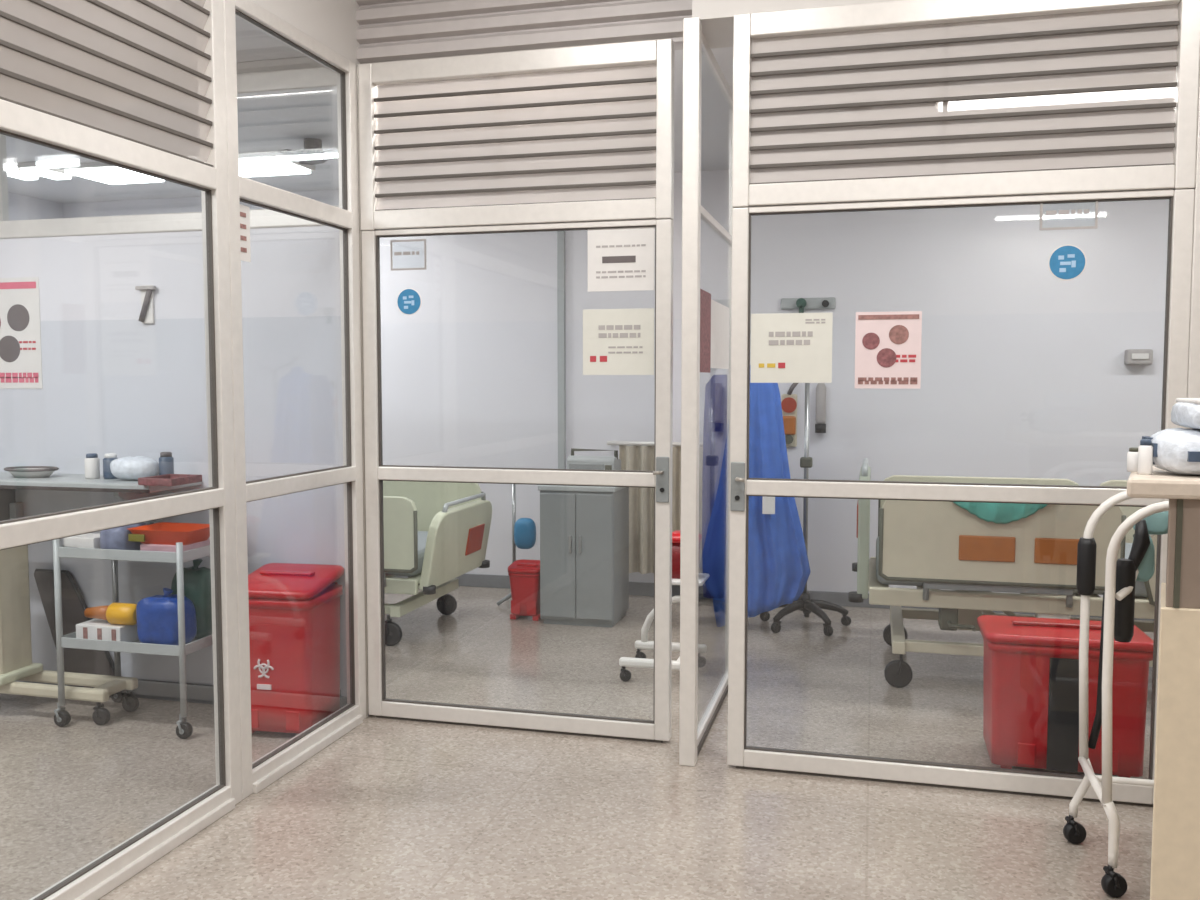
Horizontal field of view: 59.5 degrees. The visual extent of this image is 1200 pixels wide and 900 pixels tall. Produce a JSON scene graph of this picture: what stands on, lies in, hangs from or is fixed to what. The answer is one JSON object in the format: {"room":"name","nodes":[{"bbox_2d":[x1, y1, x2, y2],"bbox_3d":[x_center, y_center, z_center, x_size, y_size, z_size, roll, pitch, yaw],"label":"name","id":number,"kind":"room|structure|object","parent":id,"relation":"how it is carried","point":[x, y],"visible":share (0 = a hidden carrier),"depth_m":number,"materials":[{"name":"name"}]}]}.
{"room":"hospital ward corridor","nodes":[
{"label":"hospital ward corridor","id":0,"kind":"room"},
{"bbox_2d":[8,192,62,220],"bbox_3d":[-5.844,-0.373,1.842,0.150,3.400,13.050,1,4,15],"label":"wall","id":1,"kind":"structure","parent":0,"point":[21,207],"depth_m":7.76,"materials":[{"name":"paint"}]},
{"bbox_2d":[251,0,359,64],"bbox_3d":[-2.319,-1.597,-0.478,0.100,0.650,10.210,1,4,15],"label":"wall","id":2,"kind":"structure","parent":0,"point":[333,23],"depth_m":4.11,"materials":[{"name":"white paint"}]},
{"bbox_2d":[0,0,241,899],"bbox_3d":[-1.534,-0.090,2.483,0.075,2.750,2.194,1,4,15],"label":"window","id":3,"kind":"structure","parent":2,"relation":"in","point":[97,878],"depth_m":3.34,"materials":[{"name":"metal"}]},
{"bbox_2d":[223,0,365,799],"bbox_3d":[-1.141,-0.191,3.987,0.075,2.750,0.918,1,4,15],"label":"window","id":4,"kind":"structure","parent":2,"relation":"in","point":[259,774],"depth_m":4.04,"materials":[{"name":"metal"}]},
{"bbox_2d":[240,204,250,261],"bbox_3d":[-1.230,-0.747,3.613,0.004,0.190,0.090,1,4,15],"label":"notice","id":5,"kind":"object","parent":4,"relation":"attached to","point":[244,210],"visible":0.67,"depth_m":3.63,"materials":[{"name":"white paper"}]},
{"bbox_2d":[240,212,246,252],"bbox_3d":[-1.230,-0.749,3.608,0.002,0.135,0.050,1,4,15],"label":"print","id":6,"kind":"object","parent":5,"relation":"attached to","point":[243,215],"depth_m":3.62,"materials":[{"name":"brown"}]},
{"bbox_2d":[0,0,691,695],"bbox_3d":[-2.197,-0.570,4.795,5.410,3.400,0.140,1,4,15],"label":"wall","id":7,"kind":"structure","parent":0,"point":[113,382],"depth_m":4.62,"materials":[{"name":"paint"}]},
{"bbox_2d":[0,489,23,520],"bbox_3d":[-2.884,0.277,4.873,0.350,0.220,0.166,1,4,15],"label":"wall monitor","id":8,"kind":"object","parent":7,"relation":"attached to","point":[9,509],"visible":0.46,"depth_m":4.87,"materials":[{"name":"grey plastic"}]},
{"bbox_2d":[0,277,42,388],"bbox_3d":[-2.743,-0.540,4.865,0.360,0.510,0.004,1,4,15],"label":"poster","id":9,"kind":"object","parent":7,"relation":"attached to","point":[20,330],"visible":1,"depth_m":4.85,"materials":[{"name":"white paper"}]},
{"bbox_2d":[0,336,19,361],"bbox_3d":[-2.739,-0.469,4.868,0.124,0.124,0.002,1,4,15],"label":"picture","id":10,"kind":"object","parent":9,"relation":"attached to","point":[9,345],"depth_m":4.87},
{"bbox_2d":[7,304,29,330],"bbox_3d":[-2.684,-0.610,4.844,0.124,0.124,0.002,1,4,15],"label":"picture","id":11,"kind":"object","parent":9,"relation":"on","point":[18,315],"depth_m":4.84},
{"bbox_2d":[0,472,200,523],"bbox_3d":[-3.295,0.226,4.879,3.070,0.240,0.356,1,4,15],"label":"wall shelf","id":12,"kind":"object","parent":7,"relation":"attached to","point":[123,490],"visible":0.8,"depth_m":4.46,"materials":[{"name":"grey metal"}]},
{"bbox_2d":[4,466,58,477],"bbox_3d":[-2.526,0.099,4.667,0.250,0.042,0.170,1,4,15],"label":"dish","id":13,"kind":"object","parent":12,"relation":"on","point":[18,471],"visible":1,"depth_m":4.62,"materials":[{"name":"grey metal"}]},
{"bbox_2d":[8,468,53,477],"bbox_3d":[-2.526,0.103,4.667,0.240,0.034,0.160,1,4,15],"label":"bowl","id":14,"kind":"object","parent":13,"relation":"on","point":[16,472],"depth_m":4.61,"materials":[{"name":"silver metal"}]},
{"bbox_2d":[84,453,99,478],"bbox_3d":[-2.217,0.070,4.584,0.060,0.110,0.059,1,4,15],"label":"jar","id":15,"kind":"object","parent":12,"relation":"on","point":[91,462],"visible":1,"depth_m":4.56,"materials":[{"name":"white plastic"}]},
{"bbox_2d":[0,472,200,492],"bbox_3d":[-3.294,0.123,4.875,3.070,0.035,0.350,1,4,15],"label":"countertop","id":16,"kind":"structure","parent":12,"relation":"on","point":[55,479],"depth_m":4.46,"materials":[{"name":"grey laminate"}]},
{"bbox_2d":[103,453,118,478],"bbox_3d":[-2.134,0.070,4.583,0.064,0.110,0.063,1,4,15],"label":"jar","id":17,"kind":"object","parent":12,"relation":"on","point":[108,457],"visible":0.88,"depth_m":4.55,"materials":[{"name":"blue plastic"}]},
{"bbox_2d":[110,456,158,479],"bbox_3d":[-2.002,0.078,4.526,0.201,0.100,0.162,1,4,15],"label":"bag","id":18,"kind":"object","parent":12,"relation":"on","point":[125,468],"visible":0.88,"depth_m":4.46,"materials":[{"name":"plastic"}]},
{"bbox_2d":[159,452,173,474],"bbox_3d":[-1.873,0.069,4.535,0.060,0.120,0.059,1,4,15],"label":"bottle","id":19,"kind":"object","parent":12,"relation":"on","point":[166,461],"visible":0.77,"depth_m":4.51,"materials":[{"name":"blue plastic"}]},
{"bbox_2d":[138,474,201,485],"bbox_3d":[-1.787,0.124,4.371,0.162,0.030,0.202,1,4,15],"label":"tray","id":20,"kind":"object","parent":12,"relation":"on","point":[167,479],"visible":1,"depth_m":4.31,"materials":[{"name":"red"}]},
{"bbox_2d":[135,285,155,323],"bbox_3d":[-2.008,-0.646,4.652,0.095,0.170,0.031,1,4,15],"label":"number sign","id":21,"kind":"object","parent":7,"relation":"attached to","point":[146,316],"visible":1,"depth_m":4.65,"materials":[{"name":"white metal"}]},
{"bbox_2d":[0,56,338,238],"bbox_3d":[-2.949,-1.330,4.915,3.870,0.700,0.110,1,4,15],"label":"window","id":22,"kind":"structure","parent":7,"relation":"in","point":[298,76],"depth_m":4.62,"materials":[{"name":"metal"}]},
{"bbox_2d":[16,679,346,707],"bbox_3d":[-2.962,1.076,5.025,3.870,0.085,0.015,1,4,15],"label":"baseboard","id":23,"kind":"structure","parent":7,"relation":"attached to","point":[149,689],"depth_m":4.75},
{"bbox_2d":[357,65,370,716],"bbox_3d":[-1.021,-0.223,4.465,0.064,2.750,0.066,1,4,15],"label":"trim","id":24,"kind":"structure","parent":7,"relation":"attached to","point":[360,230],"depth_m":4.43,"materials":[{"name":"metal"}]},
{"bbox_2d":[358,38,674,230],"bbox_3d":[-0.353,-1.245,4.221,1.315,0.678,0.072,1,4,15],"label":"vent","id":25,"kind":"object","parent":7,"relation":"in","point":[659,52],"depth_m":4.18,"materials":[{"name":"metal"}]},
{"bbox_2d":[361,219,673,742],"bbox_3d":[-0.361,0.129,4.284,1.315,2.072,0.098,1,4,15],"label":"door","id":26,"kind":"structure","parent":7,"relation":"in","point":[658,729],"depth_m":4.29,"materials":[{"name":"metal"}]},
{"bbox_2d":[390,239,425,270],"bbox_3d":[-0.794,-0.809,4.353,0.160,0.125,0.004,1,4,15],"label":"plate","id":27,"kind":"object","parent":26,"relation":"attached to","point":[424,240],"visible":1,"depth_m":4.35,"materials":[{"name":"clear glass"}]},
{"bbox_2d":[397,288,421,314],"bbox_3d":[-0.794,-0.617,4.365,0.112,0.112,0.004,1,4,15],"label":"safety sign","id":28,"kind":"object","parent":26,"relation":"attached to","point":[409,301],"visible":1,"depth_m":4.36,"materials":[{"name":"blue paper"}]},
{"bbox_2d":[583,308,653,374],"bbox_3d":[0.072,-0.427,4.152,0.290,0.260,0.004,1,4,15],"label":"notice","id":29,"kind":"object","parent":26,"relation":"attached to","point":[615,341],"visible":1,"depth_m":4.15,"materials":[{"name":"beige paper"}]},
{"bbox_2d":[608,346,642,352],"bbox_3d":[0.101,-0.395,4.146,0.140,0.028,0.001,1,4,15],"label":"print","id":30,"kind":"object","parent":29,"relation":"attached to","point":[611,349],"depth_m":4.15,"materials":[{"name":"grey"}]},
{"bbox_2d":[588,227,654,291],"bbox_3d":[0.082,-0.751,4.128,0.270,0.250,0.004,1,4,15],"label":"notice","id":31,"kind":"object","parent":26,"relation":"attached to","point":[619,259],"visible":1,"depth_m":4.13,"materials":[{"name":"white paper"}]},
{"bbox_2d":[596,244,645,277],"bbox_3d":[0.081,-0.741,4.128,0.200,0.128,0.001,1,4,15],"label":"print","id":32,"kind":"object","parent":31,"relation":"attached to","point":[612,260],"depth_m":4.13,"materials":[{"name":"grey paper"}]},
{"bbox_2d":[679,17,732,765],"bbox_3d":[0.493,-0.224,4.492,0.060,2.750,1.310,1,4,15],"label":"window","id":33,"kind":"structure","parent":7,"relation":"in","point":[692,735],"depth_m":3.88,"materials":[{"name":"metal"}]},
{"bbox_2d":[700,289,728,372],"bbox_3d":[0.490,-0.486,4.439,0.002,0.320,0.820,1,4,15],"label":"notice","id":34,"kind":"object","parent":33,"relation":"attached to","point":[714,316],"visible":0.96,"depth_m":4.36,"materials":[{"name":"white paper"}]},
{"bbox_2d":[0,586,1153,899],"bbox_3d":[-0.854,1.461,0.787,10.400,0.120,13.300,1,4,15],"label":"floor","id":35,"kind":"structure","parent":0,"point":[390,809],"depth_m":3.68,"materials":[{"name":"stone"}]},
{"bbox_2d":[0,545,138,724],"bbox_3d":[-2.442,0.773,4.562,0.811,0.750,0.273,1,4,15],"label":"stand","id":36,"kind":"object","parent":35,"relation":"on","point":[16,663],"visible":0.99,"depth_m":4.55,"materials":[{"name":"beige plastic"}]},
{"bbox_2d":[34,569,125,696],"bbox_3d":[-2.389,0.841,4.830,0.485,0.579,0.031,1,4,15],"label":"chair","id":37,"kind":"object","parent":35,"relation":"on","point":[86,661],"visible":0.51,"depth_m":4.83,"materials":[{"name":"grey plastic"}]},
{"bbox_2d":[53,539,212,738],"bbox_3d":[-1.927,0.754,4.471,0.655,0.800,0.390,1,4,15],"label":"trolley","id":38,"kind":"object","parent":35,"relation":"on","point":[62,718],"visible":0.53,"depth_m":4.31,"materials":[{"name":"grey metal"}]},
{"bbox_2d":[64,533,99,548],"bbox_3d":[-2.153,0.395,4.421,0.150,0.070,0.124,1,4,15],"label":"glove box","id":39,"kind":"object","parent":38,"relation":"on","point":[88,540],"visible":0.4,"depth_m":4.37,"materials":[{"name":"cardboard"}]},
{"bbox_2d":[76,618,138,641],"bbox_3d":[-2.081,0.769,4.438,0.220,0.080,0.123,1,4,15],"label":"carton","id":40,"kind":"object","parent":38,"relation":"on","point":[98,629],"visible":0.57,"depth_m":4.39,"materials":[{"name":"white cardboard"}]},
{"bbox_2d":[84,602,136,624],"bbox_3d":[-2.050,0.686,4.415,0.251,0.090,0.089,1,4,15],"label":"spray bottle","id":41,"kind":"object","parent":40,"relation":"on","point":[114,613],"visible":0.84,"depth_m":4.37,"materials":[{"name":"yellow plastic"}]},
{"bbox_2d":[100,523,146,549],"bbox_3d":[-2.000,0.355,4.422,0.131,0.147,0.202,1,4,15],"label":"plastic bag","id":42,"kind":"object","parent":38,"relation":"on","point":[114,538],"visible":0.4,"depth_m":4.33,"materials":[{"name":"plastic"}]},
{"bbox_2d":[62,555,209,562],"bbox_3d":[-1.927,0.434,4.449,0.590,0.012,0.340,1,4,15],"label":"shelf","id":43,"kind":"object","parent":38,"relation":"attached to","point":[142,558],"depth_m":4.26,"materials":[{"name":"grey metal"}]},
{"bbox_2d":[75,639,197,655],"bbox_3d":[-1.927,0.813,4.475,0.590,0.012,0.340,1,4,15],"label":"shelf","id":44,"kind":"object","parent":38,"relation":"attached to","point":[78,644],"depth_m":4.29,"materials":[{"name":"grey metal"}]},
{"bbox_2d":[136,588,196,645],"bbox_3d":[-1.798,0.692,4.349,0.222,0.244,0.153,1,4,15],"label":"jerry can","id":45,"kind":"object","parent":38,"relation":"on","point":[157,615],"visible":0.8,"depth_m":4.29,"materials":[{"name":"blue plastic"}]},
{"bbox_2d":[139,539,209,551],"bbox_3d":[-1.769,0.407,4.383,0.200,0.050,0.204,1,4,15],"label":"box","id":46,"kind":"object","parent":38,"relation":"on","point":[143,547],"visible":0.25,"depth_m":4.30,"materials":[{"name":"cardboard"}]},
{"bbox_2d":[128,522,209,544],"bbox_3d":[-1.778,0.351,4.384,0.300,0.062,0.230,1,4,15],"label":"plastic tray","id":47,"kind":"object","parent":46,"relation":"on","point":[167,533],"visible":0.89,"depth_m":4.31,"materials":[{"name":"orange plastic"}]},
{"bbox_2d":[171,558,211,638],"bbox_3d":[-1.731,0.632,4.498,0.193,0.343,0.132,1,4,15],"label":"jerry can","id":48,"kind":"object","parent":38,"relation":"on","point":[197,581],"visible":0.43,"depth_m":4.44,"materials":[{"name":"green plastic"}]},
{"bbox_2d":[248,563,343,733],"bbox_3d":[-1.293,0.829,4.397,0.374,0.661,0.393,1,4,11],"label":"waste bin","id":49,"kind":"object","parent":35,"relation":"on","point":[294,609],"visible":0.87,"depth_m":4.23,"materials":[{"name":"red plastic"}]},
{"bbox_2d":[383,481,491,645],"bbox_3d":[-1.801,0.617,6.310,2.182,0.830,1.047,1,4,15],"label":"hospital bed","id":50,"kind":"object","parent":35,"relation":"on","point":[436,533],"visible":0.3,"depth_m":5.84,"materials":[{"name":"beige plastic"}]},
{"bbox_2d":[497,484,515,605],"bbox_3d":[-0.465,0.586,6.749,0.374,0.826,0.188,1,4,15],"label":"stand","id":51,"kind":"object","parent":35,"relation":"on","point":[508,596],"visible":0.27,"depth_m":6.76,"materials":[{"name":"metal"}]},
{"bbox_2d":[514,518,535,548],"bbox_3d":[-0.481,0.533,6.718,0.140,0.199,0.100,1,4,15],"label":"pouch","id":52,"kind":"object","parent":51,"relation":"hanging from","point":[524,528],"visible":1,"depth_m":6.68,"materials":[{"name":"plastic"}]},
{"bbox_2d":[508,559,540,620],"bbox_3d":[-0.436,0.854,6.432,0.208,0.340,0.256,1,4,15],"label":"waste bin","id":53,"kind":"object","parent":35,"relation":"on","point":[524,575],"visible":0.83,"depth_m":6.33,"materials":[{"name":"red plastic"}]},
{"bbox_2d":[538,485,628,627],"bbox_3d":[-0.092,0.614,6.349,0.470,0.830,0.437,1,4,15],"label":"base cabinet","id":54,"kind":"object","parent":35,"relation":"on","point":[584,530],"visible":0.92,"depth_m":6.16,"materials":[{"name":"grey metal"}]},
{"bbox_2d":[567,448,620,469],"bbox_3d":[-0.036,0.096,6.308,0.294,0.208,0.212,1,4,15],"label":"patient monitor","id":55,"kind":"object","parent":54,"relation":"on","point":[573,462],"visible":0.58,"depth_m":6.22,"materials":[{"name":"grey plastic"}]},
{"bbox_2d":[619,573,708,681],"bbox_3d":[0.326,0.863,5.172,0.390,0.490,0.388,1,4,15],"label":"stand","id":56,"kind":"object","parent":35,"relation":"on","point":[640,660],"visible":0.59,"depth_m":5.21,"materials":[{"name":"white metal"}]},
{"bbox_2d":[672,530,701,578],"bbox_3d":[0.408,0.510,5.127,0.160,0.220,0.160,1,4,15],"label":"sharps container","id":57,"kind":"object","parent":56,"relation":"on","point":[676,534],"visible":0.29,"depth_m":5.07,"materials":[{"name":"red plastic"}]},
{"bbox_2d":[672,573,708,585],"bbox_3d":[0.408,0.630,5.135,0.220,0.020,0.240,1,4,15],"label":"shelf","id":58,"kind":"object","parent":56,"relation":"attached to","point":[702,577],"depth_m":5.06,"materials":[{"name":"white plastic"}]},
{"bbox_2d":[760,383,850,635],"bbox_3d":[1.197,0.237,6.170,0.564,1.607,0.512,1,4,15],"label":"stand","id":59,"kind":"object","parent":35,"relation":"on","point":[804,603],"visible":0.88,"depth_m":6.12,"materials":[{"name":"grey metal"}]},
{"bbox_2d":[702,375,810,626],"bbox_3d":[0.897,0.254,6.006,0.614,1.567,0.240,1,4,15],"label":"gown","id":60,"kind":"object","parent":59,"relation":"hanging from","point":[779,571],"visible":0.69,"depth_m":5.95,"materials":[{"name":"blue fabric"}]},
{"bbox_2d":[727,189,1194,806],"bbox_3d":[1.204,0.170,3.670,1.505,2.072,0.098,1,4,15],"label":"door","id":61,"kind":"structure","parent":35,"relation":"on","point":[1181,202],"depth_m":3.72,"materials":[{"name":"metal"}]},
{"bbox_2d":[750,313,832,382],"bbox_3d":[0.689,-0.368,3.787,0.290,0.250,0.004,1,4,15],"label":"notice","id":62,"kind":"object","parent":61,"relation":"attached to","point":[785,347],"visible":1,"depth_m":3.79,"materials":[{"name":"beige paper"}]},
{"bbox_2d":[805,319,824,323],"bbox_3d":[0.771,-0.461,3.759,0.070,0.016,0.001,1,4,15],"label":"print","id":63,"kind":"object","parent":62,"relation":"attached to","point":[807,321],"depth_m":3.76,"materials":[{"name":"grey"}]},
{"bbox_2d":[855,311,921,388],"bbox_3d":[1.016,-0.352,3.703,0.225,0.270,0.004,1,4,15],"label":"poster","id":64,"kind":"object","parent":61,"relation":"attached to","point":[887,344],"visible":1,"depth_m":3.70,"materials":[{"name":"pink paper"}]},
{"bbox_2d":[862,333,879,349],"bbox_3d":[0.959,-0.385,3.715,0.060,0.060,0.002,1,4,15],"label":"picture","id":65,"kind":"object","parent":64,"relation":"attached to","point":[870,341],"depth_m":3.71,"materials":[{"name":"red"}]},
{"bbox_2d":[877,348,895,366],"bbox_3d":[1.011,-0.325,3.705,0.068,0.068,0.002,1,4,15],"label":"picture","id":66,"kind":"object","parent":64,"relation":"attached to","point":[886,357],"depth_m":3.70,"materials":[{"name":"red"}]},
{"bbox_2d":[889,325,908,343],"bbox_3d":[1.050,-0.405,3.689,0.068,0.068,0.002,1,4,15],"label":"picture","id":67,"kind":"object","parent":64,"relation":"attached to","point":[898,334],"depth_m":3.69,"materials":[{"name":"brown"}]},
{"bbox_2d":[1048,244,1086,280],"bbox_3d":[1.574,-0.632,3.537,0.121,0.121,0.004,1,4,15],"label":"safety sign","id":68,"kind":"object","parent":61,"relation":"attached to","point":[1067,262],"visible":1,"depth_m":3.54,"materials":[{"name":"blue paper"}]},
{"bbox_2d":[1040,201,1097,229],"bbox_3d":[1.574,-0.794,3.526,0.180,0.105,0.004,1,4,15],"label":"plate","id":69,"kind":"object","parent":61,"relation":"attached to","point":[1054,212],"visible":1,"depth_m":3.53,"materials":[{"name":"clear glass"}]},
{"bbox_2d":[848,458,1156,687],"bbox_3d":[2.317,0.595,5.082,2.150,1.036,1.047,1,4,15],"label":"hospital bed","id":70,"kind":"object","parent":35,"relation":"on","point":[930,546],"visible":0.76,"depth_m":4.78,"materials":[{"name":"beige plastic"}]},
{"bbox_2d":[953,502,1048,523],"bbox_3d":[1.825,0.318,4.838,0.460,0.341,0.377,1,4,15],"label":"sheet","id":71,"kind":"object","parent":70,"relation":"on","point":[998,513],"visible":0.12,"depth_m":4.67,"materials":[{"name":"teal fabric"}]},
{"bbox_2d":[977,615,1152,777],"bbox_3d":[1.749,0.918,3.994,0.582,0.536,0.432,1,4,15],"label":"waste bin","id":72,"kind":"object","parent":35,"relation":"on","point":[1031,664],"visible":0.7,"depth_m":3.82,"materials":[{"name":"red plastic"}]},
{"bbox_2d":[1063,491,1168,897],"bbox_3d":[1.705,0.688,3.027,0.602,1.124,0.396,1,4,15],"label":"walker","id":73,"kind":"object","parent":35,"relation":"on","point":[1117,623],"visible":0.94,"depth_m":2.94,"materials":[{"name":"white metal"}]},
{"bbox_2d":[1132,511,1167,581],"bbox_3d":[1.554,0.267,2.952,0.118,0.204,0.061,1,4,15],"label":"cloth","id":74,"kind":"object","parent":73,"relation":"attached to","point":[1157,523],"visible":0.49,"depth_m":2.94,"materials":[{"name":"fabric"}]},
{"bbox_2d":[1127,466,1199,899],"bbox_3d":[2.187,0.678,2.440,1.878,1.222,0.410,1,4,15],"label":"counter","id":75,"kind":"object","parent":35,"relation":"on","point":[1175,857],"depth_m":2.48,"materials":[{"name":"beige laminate"}]},
{"bbox_2d":[1127,447,1137,471],"bbox_3d":[1.333,0.024,2.615,0.036,0.060,0.036,1,4,15],"label":"vial","id":76,"kind":"object","parent":75,"relation":"on","point":[1132,455],"visible":0.61,"depth_m":2.60,"materials":[{"name":"white plastic"}]},
{"bbox_2d":[1138,439,1152,474],"bbox_3d":[1.317,0.017,2.536,0.032,0.085,0.032,1,4,15],"label":"vial","id":77,"kind":"object","parent":75,"relation":"on","point":[1145,450],"visible":1,"depth_m":2.52,"materials":[{"name":"white plastic"}]},
{"bbox_2d":[1127,466,1199,499],"bbox_3d":[2.187,0.091,2.401,1.878,0.046,0.410,1,4,15],"label":"countertop","id":78,"kind":"structure","parent":75,"relation":"on","point":[1162,484],"depth_m":2.43,"materials":[{"name":"beige laminate"}]},
{"bbox_2d":[1142,428,1199,474],"bbox_3d":[1.459,0.003,2.537,0.243,0.110,0.228,1,4,15],"label":"packet","id":79,"kind":"object","parent":75,"relation":"on","point":[1175,450],"visible":0.76,"depth_m":2.48,"materials":[{"name":"white plastic"}]},
{"bbox_2d":[1142,436,1199,463],"bbox_3d":[1.376,0.005,2.516,0.084,0.065,0.234,-2,4,-23],"label":"print","id":80,"kind":"object","parent":79,"relation":"attached to","point":[1166,449],"depth_m":2.47,"materials":[{"name":"blue paint"}]},
{"bbox_2d":[1171,398,1199,428],"bbox_3d":[1.497,-0.087,2.533,0.190,0.073,0.240,1,4,15],"label":"packet","id":81,"kind":"object","parent":79,"relation":"on","point":[1186,412],"visible":1,"depth_m":2.51,"materials":[{"name":"plastic"}]},
{"bbox_2d":[0,0,1176,202],"bbox_3d":[-0.866,-1.429,0.546,10.400,0.080,13.200,1,4,15],"label":"ceiling","id":82,"kind":"structure","parent":0,"point":[281,123],"depth_m":5.25,"materials":[{"name":"white metal"}]},
{"bbox_2d":[7,164,41,179],"bbox_3d":[-3.740,-1.775,6.704,0.140,0.050,0.340,1,4,15],"label":"ceiling light","id":83,"kind":"object","parent":82,"relation":"attached to","point":[14,172],"visible":0.54,"depth_m":6.70,"materials":[{"name":"white plastic"}]},
{"bbox_2d":[7,169,37,179],"bbox_3d":[-3.740,-1.761,6.705,0.100,0.022,0.300,1,4,15],"label":"diffuser","id":84,"kind":"object","parent":83,"relation":"attached to","point":[16,173],"depth_m":6.72,"materials":[{"name":"white"}]},
{"bbox_2d":[15,162,75,179],"bbox_3d":[-3.527,-1.774,6.689,0.160,0.050,0.340,1,4,15],"label":"ceiling light","id":85,"kind":"object","parent":82,"relation":"attached to","point":[36,168],"visible":0.94,"depth_m":6.60,"materials":[{"name":"white plastic"}]},
{"bbox_2d":[21,167,70,179],"bbox_3d":[-3.527,-1.760,6.690,0.120,0.022,0.300,1,4,15],"label":"diffuser","id":86,"kind":"object","parent":85,"relation":"attached to","point":[55,173],"depth_m":6.66,"materials":[{"name":"white"}]},
{"bbox_2d":[59,162,164,184],"bbox_3d":[-3.117,-1.778,6.758,0.460,0.050,0.460,1,4,15],"label":"ceiling light","id":87,"kind":"object","parent":82,"relation":"attached to","point":[97,171],"visible":0.68,"depth_m":6.63,"materials":[{"name":"white plastic"}]},
{"bbox_2d":[196,151,314,176],"bbox_3d":[-2.120,-1.761,6.498,0.540,0.050,0.460,1,4,15],"label":"ceiling light","id":88,"kind":"object","parent":82,"relation":"attached to","point":[257,164],"visible":0.76,"depth_m":6.41,"materials":[{"name":"white plastic"}]},
{"bbox_2d":[239,157,310,176],"bbox_3d":[-2.120,-1.747,6.499,0.500,0.022,0.420,1,4,15],"label":"diffuser","id":89,"kind":"object","parent":88,"relation":"attached to","point":[248,166],"depth_m":6.44,"materials":[{"name":"white plastic"}]},
{"bbox_2d":[278,138,337,164],"bbox_3d":[-1.600,-1.687,5.909,0.382,0.120,0.400,1,4,15],"label":"ceiling light","id":90,"kind":"object","parent":82,"relation":"hanging from","point":[312,153],"visible":0.87,"depth_m":5.88,"materials":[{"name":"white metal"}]},
{"bbox_2d":[847,99,874,114],"bbox_3d":[1.273,-1.670,5.128,0.140,0.050,0.140,1,4,15],"label":"smoke detector","id":91,"kind":"object","parent":82,"relation":"attached to","point":[857,110],"visible":0.61,"depth_m":5.10,"materials":[{"name":"white plastic"}]},
{"bbox_2d":[934,75,1173,111],"bbox_3d":[2.226,-1.652,4.859,1.290,0.050,0.230,1,4,15],"label":"ceiling light","id":92,"kind":"object","parent":82,"relation":"attached to","point":[1154,93],"visible":0.8,"depth_m":4.84,"materials":[{"name":"white plastic"}]},
{"bbox_2d":[938,87,1173,111],"bbox_3d":[2.226,-1.638,4.860,1.250,0.022,0.190,1,4,15],"label":"diffuser","id":93,"kind":"object","parent":92,"relation":"attached to","point":[1154,93],"depth_m":4.86,"materials":[{"name":"white plastic"}]},
{"bbox_2d":[62,148,1171,597],"bbox_3d":[0.783,-0.712,6.921,10.400,3.400,0.150,1,4,15],"label":"wall","id":94,"kind":"structure","parent":0,"point":[1025,374],"depth_m":6.65,"materials":[{"name":"paint"}]},
{"bbox_2d":[557,177,565,468],"bbox_3d":[-0.260,-0.469,7.117,0.050,2.710,0.030,1,4,15],"label":"trim","id":95,"kind":"structure","parent":94,"relation":"attached to","point":[561,326],"depth_m":7.08,"materials":[{"name":"grey metal"}]},
{"bbox_2d":[607,441,702,573],"bbox_3d":[0.596,0.379,6.869,1.100,0.869,0.185,1,4,15],"label":"curtain","id":96,"kind":"object","parent":94,"relation":"hanging from","point":[637,455],"visible":0.29,"depth_m":6.88,"materials":[{"name":"fabric"}]},
{"bbox_2d":[393,573,1153,620],"bbox_3d":[0.762,0.945,6.951,10.100,0.090,0.015,1,4,15],"label":"baseboard","id":97,"kind":"structure","parent":94,"relation":"attached to","point":[471,580],"depth_m":7.05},
{"bbox_2d":[781,383,797,446],"bbox_3d":[1.215,-0.232,6.724,0.111,0.429,0.074,1,4,15],"label":"gauge","id":98,"kind":"object","parent":94,"relation":"attached to","point":[789,400],"visible":0.74,"depth_m":6.71,"materials":[{"name":"beige plastic"}]},
{"bbox_2d":[781,297,835,312],"bbox_3d":[1.322,-0.916,6.657,0.335,0.091,0.060,1,4,15],"label":"outlet","id":99,"kind":"object","parent":94,"relation":"attached to","point":[801,304],"visible":0.85,"depth_m":6.63,"materials":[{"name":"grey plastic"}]},
{"bbox_2d":[815,383,825,432],"bbox_3d":[1.403,-0.267,6.672,0.068,0.315,0.074,1,4,15],"label":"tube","id":100,"kind":"object","parent":94,"relation":"attached to","point":[820,426],"visible":1,"depth_m":6.64,"materials":[{"name":"grey"}]},
{"bbox_2d":[815,424,825,432],"bbox_3d":[1.403,-0.138,6.678,0.068,0.057,0.068,1,4,15],"label":"cap","id":101,"kind":"object","parent":100,"relation":"on","point":[819,428],"depth_m":6.65,"materials":[{"name":"plastic"}]},
{"bbox_2d":[1124,349,1152,364],"bbox_3d":[3.172,-0.547,6.183,0.140,0.090,0.088,1,4,15],"label":"wall dispenser","id":102,"kind":"object","parent":94,"relation":"attached to","point":[1132,356],"visible":1,"depth_m":6.15,"materials":[{"name":"grey"}]},
{"bbox_2d":[692,0,1176,48],"bbox_3d":[2.654,-1.849,3.336,4.710,0.655,0.340,1,4,15],"label":"wall","id":103,"kind":"structure","parent":0,"point":[716,16],"depth_m":3.77,"materials":[{"name":"white paint"}]},
{"bbox_2d":[732,0,1199,207],"bbox_3d":[1.212,-1.204,3.607,1.505,0.678,0.072,1,4,15],"label":"louvered vent","id":104,"kind":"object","parent":103,"relation":"in","point":[1179,174],"depth_m":3.58,"materials":[{"name":"metal"}]},
{"bbox_2d":[1186,70,1199,428],"bbox_3d":[2.681,-0.144,3.287,1.534,2.750,0.060,1,4,15],"label":"window","id":105,"kind":"structure","parent":103,"relation":"in","point":[1193,383],"depth_m":3.43,"materials":[{"name":"glass"}]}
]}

